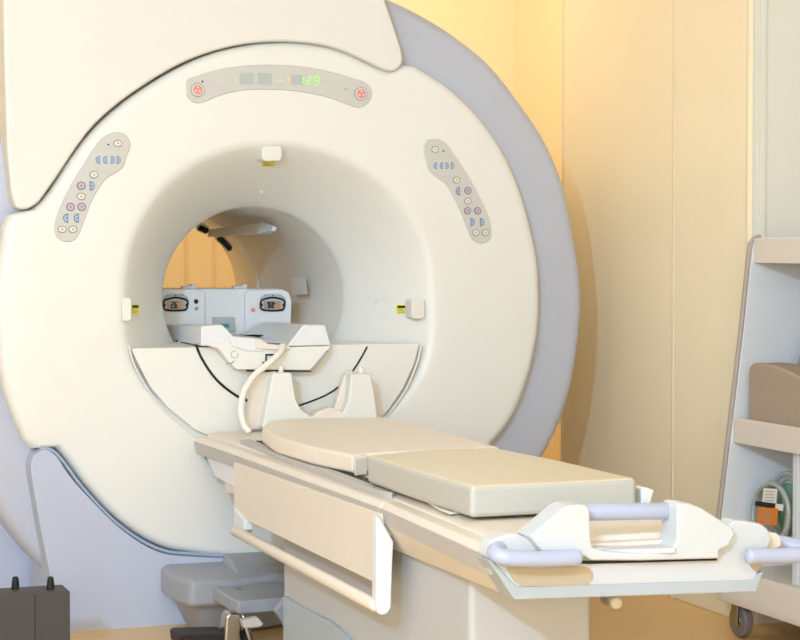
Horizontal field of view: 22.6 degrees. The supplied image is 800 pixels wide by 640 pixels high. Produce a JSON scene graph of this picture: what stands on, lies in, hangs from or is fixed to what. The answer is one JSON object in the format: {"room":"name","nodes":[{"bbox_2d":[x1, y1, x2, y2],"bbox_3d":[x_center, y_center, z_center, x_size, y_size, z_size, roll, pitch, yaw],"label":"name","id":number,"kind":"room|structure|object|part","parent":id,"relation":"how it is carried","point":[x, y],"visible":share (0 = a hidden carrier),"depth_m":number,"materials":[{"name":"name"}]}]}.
{"room":"radiology room","nodes":[
{"label":"radiology room","id":0,"kind":"room"},
{"bbox_2d":[163,0,513,287],"bbox_3d":[-2.186,-0.617,8.558,8.300,3.000,0.100,-1,2,-20],"label":"wall","id":1,"kind":"structure","parent":0,"point":[486,27],"depth_m":9.37,"materials":[{"name":"beige paint"}]},
{"bbox_2d":[184,234,187,285],"bbox_3d":[-0.960,-0.631,8.950,0.016,3.000,0.006,-1,2,-20],"label":"trim","id":2,"kind":"structure","parent":1,"relation":"attached to","point":[186,236],"depth_m":8.96,"materials":[{"name":"wood"}]},
{"bbox_2d":[212,237,215,287],"bbox_3d":[-0.838,-0.633,8.995,0.016,3.000,0.006,-1,2,-20],"label":"trim","id":3,"kind":"structure","parent":1,"relation":"attached to","point":[213,238],"depth_m":9.01,"materials":[{"name":"beige wood"}]},
{"bbox_2d":[70,595,799,639],"bbox_3d":[-0.054,1.148,2.771,8.300,0.100,12.550,-1,2,-20],"label":"floor","id":4,"kind":"structure","parent":0,"point":[645,617],"depth_m":6.29,"materials":[{"name":"plastic"}]},
{"bbox_2d":[0,576,69,639],"bbox_3d":[-1.088,0.859,5.613,0.304,0.269,0.117,-1,2,-20],"label":"box","id":5,"kind":"object","parent":4,"relation":"on","point":[32,612],"visible":1,"depth_m":5.58,"materials":[{"name":"paint"}]},
{"bbox_2d":[161,552,284,639],"bbox_3d":[-0.483,0.862,6.272,0.525,0.214,1.118,0,2,-10],"label":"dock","id":6,"kind":"object","parent":4,"relation":"on","point":[229,598],"visible":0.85,"depth_m":6.06,"materials":[{"name":"grey plastic"}]},
{"bbox_2d":[161,561,283,606],"bbox_3d":[-0.511,0.811,6.449,0.574,0.085,0.732,-1,2,-20],"label":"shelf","id":7,"kind":"object","parent":6,"relation":"attached to","point":[187,584],"depth_m":6.13,"materials":[{"name":"grey plastic"}]},
{"bbox_3d":[-0.428,0.828,5.993,0.224,0.040,0.327,-1,2,-20],"label":"caster plate","id":8,"kind":"part","parent":6,"relation":"part of","materials":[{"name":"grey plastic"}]},
{"bbox_3d":[-0.426,0.865,5.735,0.063,0.029,0.030,-1,2,-20],"label":"caster lever","id":9,"kind":"part","parent":6,"relation":"part of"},
{"bbox_3d":[-0.325,0.868,5.806,0.087,0.126,0.035,-1,2,-20],"label":"dock arm","id":10,"kind":"part","parent":6,"relation":"part of","materials":[{"name":"grey plastic"}]},
{"bbox_2d":[0,0,579,631],"bbox_3d":[-0.702,-0.152,7.300,2.256,2.310,1.870,-1,2,-20],"label":"scanner","id":11,"kind":"object","parent":4,"relation":"on","point":[358,161],"visible":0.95,"depth_m":6.40,"materials":[{"name":"beige plastic"}]},
{"bbox_3d":[-0.959,-0.414,6.229,0.240,0.343,0.018,-1,2,-20],"label":"control panel","id":12,"kind":"part","parent":11,"relation":"part of","materials":[{"name":"grey plastic"}]},
{"bbox_2d":[121,298,130,320],"bbox_3d":[-0.867,-0.034,6.292,0.030,0.072,0.064,-1,2,-20],"label":"lamp","id":13,"kind":"object","parent":11,"relation":"attached to","point":[125,302],"depth_m":6.26,"materials":[{"name":"beige plastic"}]},
{"bbox_3d":[-0.813,0.578,6.302,0.644,0.377,0.010,-1,2,-20],"label":"blue trim","id":14,"kind":"part","parent":11,"relation":"part of","materials":[{"name":"blue"}]},
{"bbox_2d":[162,284,291,333],"bbox_3d":[-0.637,-0.035,7.097,0.487,0.185,0.165,-1,2,-20],"label":"control unit","id":15,"kind":"object","parent":11,"relation":"on","point":[241,308],"visible":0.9,"depth_m":7.04,"materials":[{"name":"white plastic"}]},
{"bbox_3d":[-0.781,-0.061,6.967,0.092,0.060,0.009,-1,2,-20],"label":"socket frame","id":16,"kind":"part","parent":15,"relation":"part of","materials":[{"name":"black plastic"}]},
{"bbox_3d":[-0.783,-0.052,6.964,0.061,0.027,0.009,-1,2,-20],"label":"socket plate","id":17,"kind":"part","parent":15,"relation":"part of","materials":[{"name":"grey plastic"}]},
{"bbox_3d":[-0.765,-0.024,6.989,0.172,0.170,0.022,-1,2,-20],"label":"raised panel","id":18,"kind":"part","parent":15,"relation":"part of","materials":[{"name":"white plastic"}]},
{"bbox_3d":[-0.621,0.016,7.042,0.083,0.054,0.022,-1,2,-20],"label":"recess frame","id":19,"kind":"part","parent":15,"relation":"part of","materials":[{"name":"grey plastic"}]},
{"bbox_3d":[-0.618,0.016,7.034,0.065,0.040,0.009,-1,2,-20],"label":"recess plate","id":20,"kind":"part","parent":15,"relation":"part of","materials":[{"name":"plastic"}]},
{"bbox_3d":[-0.470,-0.026,7.096,0.174,0.167,0.022,-1,2,-20],"label":"raised panel","id":21,"kind":"part","parent":15,"relation":"part of","materials":[{"name":"white plastic"}]},
{"bbox_3d":[-0.451,-0.062,7.087,0.095,0.061,0.009,-1,2,-20],"label":"socket frame","id":22,"kind":"part","parent":15,"relation":"part of","materials":[{"name":"black plastic"}]},
{"bbox_3d":[-0.453,-0.053,7.085,0.063,0.028,0.009,-1,2,-20],"label":"socket plate","id":23,"kind":"part","parent":15,"relation":"part of","materials":[{"name":"grey plastic"}]},
{"bbox_2d":[167,323,329,371],"bbox_3d":[-0.514,0.079,6.683,0.484,0.156,0.694,-1,2,-20],"label":"coil","id":24,"kind":"object","parent":11,"relation":"on","point":[306,344],"visible":0.89,"depth_m":6.39,"materials":[{"name":"white plastic"}]},
{"bbox_3d":[-0.656,0.038,6.637,0.140,0.072,0.689,-1,2,-16],"label":"rail","id":25,"kind":"part","parent":24,"relation":"part of","materials":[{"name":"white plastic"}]},
{"bbox_2d":[231,333,282,342],"bbox_3d":[-0.566,0.053,6.713,0.252,0.031,0.560,-1,2,-20],"label":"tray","id":26,"kind":"object","parent":24,"relation":"on","point":[267,337],"depth_m":6.62,"materials":[{"name":"white plastic"}]},
{"bbox_3d":[-0.416,0.079,6.384,0.115,0.033,0.064,-1,2,-20],"label":"plug arm","id":27,"kind":"part","parent":24,"relation":"part of"},
{"bbox_3d":[-0.382,0.037,6.737,0.198,0.067,0.680,-1,2,-20],"label":"rail","id":28,"kind":"part","parent":24,"relation":"part of","materials":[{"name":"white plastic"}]},
{"bbox_2d":[257,146,281,161],"bbox_3d":[-0.424,-0.535,6.451,0.067,0.049,0.082,-1,2,-20],"label":"lamp","id":29,"kind":"object","parent":11,"relation":"attached to","point":[264,153],"depth_m":6.41,"materials":[{"name":"beige plastic"}]},
{"bbox_3d":[-0.385,-0.753,6.426,0.619,0.130,0.018,-1,2,-20],"label":"control panel","id":30,"kind":"part","parent":11,"relation":"part of","materials":[{"name":"grey plastic"}]},
{"bbox_3d":[-0.366,-0.122,7.207,0.008,0.068,0.178,-1,2,-20],"label":"wall plate","id":31,"kind":"part","parent":11,"relation":"part of","materials":[{"name":"white plastic"}]},
{"bbox_2d":[405,299,424,318],"bbox_3d":[0.049,-0.037,6.645,0.048,0.066,0.064,-1,2,-20],"label":"lamp","id":32,"kind":"object","parent":11,"relation":"attached to","point":[414,308],"depth_m":6.62,"materials":[{"name":"beige plastic"}]},
{"bbox_3d":[0.190,-0.427,6.647,0.242,0.345,0.018,-1,2,-20],"label":"control panel","id":33,"kind":"part","parent":11,"relation":"part of","materials":[{"name":"grey plastic"}]},
{"bbox_2d":[194,430,799,639],"bbox_3d":[0.114,0.663,5.228,0.790,0.688,2.590,-1,2,-20],"label":"table","id":34,"kind":"object","parent":4,"relation":"on","point":[362,559],"visible":0.88,"depth_m":4.43,"materials":[{"name":"white plastic"}]},
{"bbox_2d":[238,343,285,433],"bbox_3d":[-0.430,0.214,6.293,0.050,0.276,0.199,2,3,40],"label":"cable","id":35,"kind":"object","parent":34,"relation":"on","point":[241,402],"visible":1,"depth_m":6.25,"materials":[{"name":"white plastic"}]},
{"bbox_3d":[-0.268,0.640,5.242,0.031,0.039,1.238,-1,2,-20],"label":"rail","id":36,"kind":"part","parent":34,"relation":"part of","materials":[{"name":"beige plastic"}]},
{"bbox_2d":[246,366,376,429],"bbox_3d":[-0.281,0.244,6.379,0.427,0.202,0.074,-1,2,-20],"label":"cradle","id":37,"kind":"object","parent":34,"relation":"on","point":[271,397],"visible":0.77,"depth_m":6.33,"materials":[{"name":"beige plastic"}]},
{"bbox_2d":[308,406,341,417],"bbox_3d":[-0.230,0.299,6.403,0.141,0.042,0.060,-1,2,-20],"label":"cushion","id":38,"kind":"object","parent":37,"relation":"on","point":[336,411],"depth_m":6.37,"materials":[{"name":"beige plastic"}]},
{"bbox_3d":[-0.254,0.513,5.278,0.030,0.168,1.292,-1,2,-20],"label":"panel","id":39,"kind":"part","parent":34,"relation":"part of","materials":[{"name":"beige plastic"}]},
{"bbox_3d":[-0.245,0.394,5.388,0.053,0.018,1.386,-1,2,-20],"label":"slide rail","id":40,"kind":"part","parent":34,"relation":"part of","materials":[{"name":"beige plastic"}]},
{"bbox_2d":[262,417,497,475],"bbox_3d":[-0.100,0.348,5.661,0.504,0.049,1.145,-1,2,-20],"label":"pad","id":41,"kind":"object","parent":34,"relation":"on","point":[343,444],"visible":0.91,"depth_m":5.51,"materials":[{"name":"beige plastic"}]},
{"bbox_2d":[428,503,460,514],"bbox_3d":[0.078,0.415,4.569,0.069,0.006,0.400,-1,2,-18],"label":"strap","id":42,"kind":"object","parent":34,"relation":"on","point":[439,508],"visible":0.27,"depth_m":4.41,"materials":[{"name":"white fabric"}]},
{"bbox_2d":[368,448,634,516],"bbox_3d":[0.207,0.372,4.683,0.404,0.069,0.754,-1,2,-20],"label":"mattress","id":43,"kind":"object","parent":34,"relation":"on","point":[476,482],"visible":0.9,"depth_m":4.44,"materials":[{"name":"beige leather"}]},
{"bbox_3d":[0.248,0.458,3.974,0.189,0.052,0.154,-1,2,-20],"label":"corner handle","id":44,"kind":"part","parent":34,"relation":"part of","materials":[{"name":"plastic"}]},
{"bbox_3d":[0.488,0.650,4.627,0.028,0.079,0.362,0,2,2],"label":"release lever","id":45,"kind":"part","parent":34,"relation":"part of","materials":[{"name":"beige plastic"}]},
{"bbox_3d":[0.463,0.480,4.063,0.637,0.132,0.050,-1,2,-20],"label":"foot frame","id":46,"kind":"part","parent":34,"relation":"part of","materials":[{"name":"white plastic"}]},
{"bbox_3d":[0.459,0.425,4.039,0.454,0.124,0.070,-1,2,-20],"label":"handle","id":47,"kind":"part","parent":34,"relation":"part of","materials":[{"name":"white plastic"}]},
{"bbox_3d":[0.805,0.481,4.158,0.145,0.050,0.235,1,2,19],"label":"corner handle","id":48,"kind":"part","parent":34,"relation":"part of","materials":[{"name":"plastic"}]},
{"bbox_2d":[716,234,799,636],"bbox_3d":[1.479,0.369,5.758,0.719,1.236,1.140,-1,2,-20],"label":"storage cart","id":49,"kind":"object","parent":4,"relation":"on","point":[755,452],"depth_m":6.16,"materials":[{"name":"white laminate"}]},
{"bbox_2d":[716,565,799,626],"bbox_3d":[1.496,0.831,5.781,0.684,0.100,1.140,-1,2,-20],"label":"shelf","id":50,"kind":"object","parent":49,"relation":"on","point":[776,595],"depth_m":5.94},
{"bbox_3d":[1.149,0.574,6.030,0.107,0.238,0.234,-1,2,-20],"label":"tubing coil","id":51,"kind":"part","parent":49,"relation":"part of","materials":[{"name":"green plastic"}]},
{"bbox_2d":[749,363,799,426],"bbox_3d":[1.218,0.248,5.859,0.100,0.218,0.614,-1,2,-20],"label":"wedge","id":52,"kind":"object","parent":49,"relation":"on","point":[774,388],"visible":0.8,"depth_m":5.98,"materials":[{"name":"beige plastic"}]},
{"bbox_2d":[514,0,561,460],"bbox_3d":[0.893,-0.621,8.677,0.100,3.000,1.786,-1,2,-20],"label":"wall","id":53,"kind":"structure","parent":0,"point":[537,23],"depth_m":9.17,"materials":[{"name":"beige paint"}]},
{"bbox_2d":[563,0,752,616],"bbox_3d":[1.173,-0.562,7.077,0.671,3.000,1.412,-1,2,-20],"label":"wall","id":54,"kind":"structure","parent":0,"point":[618,54],"depth_m":6.90,"materials":[{"name":"beige paint"}]},
{"bbox_2d":[561,0,563,461],"bbox_3d":[0.620,-0.582,7.612,0.005,3.000,0.012,-1,2,-20],"label":"trim","id":55,"kind":"structure","parent":54,"relation":"attached to","point":[562,174],"depth_m":7.60,"materials":[{"name":"beige wood"}]},
{"bbox_2d":[670,0,674,597],"bbox_3d":[0.926,-0.551,6.771,0.005,3.000,0.012,-1,2,-20],"label":"trim","id":56,"kind":"structure","parent":54,"relation":"attached to","point":[673,77],"depth_m":6.78,"materials":[{"name":"beige wood"}]},
{"bbox_2d":[745,0,748,260],"bbox_3d":[1.095,-0.534,6.308,0.005,3.000,0.012,-1,2,-20],"label":"trim","id":57,"kind":"structure","parent":54,"relation":"attached to","point":[747,19],"depth_m":6.30,"materials":[{"name":"beige wood"}]},
{"bbox_2d":[751,0,799,623],"bbox_3d":[1.398,-0.537,6.402,0.608,3.000,0.012,-1,2,-20],"label":"wall","id":58,"kind":"structure","parent":0,"point":[782,213],"depth_m":6.32,"materials":[{"name":"white paint"}]},
{"bbox_2d":[756,0,766,623],"bbox_3d":[1.142,-0.533,6.298,0.020,3.000,0.009,-1,2,-20],"label":"trim","id":59,"kind":"structure","parent":58,"relation":"attached to","point":[763,3],"depth_m":6.29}
]}

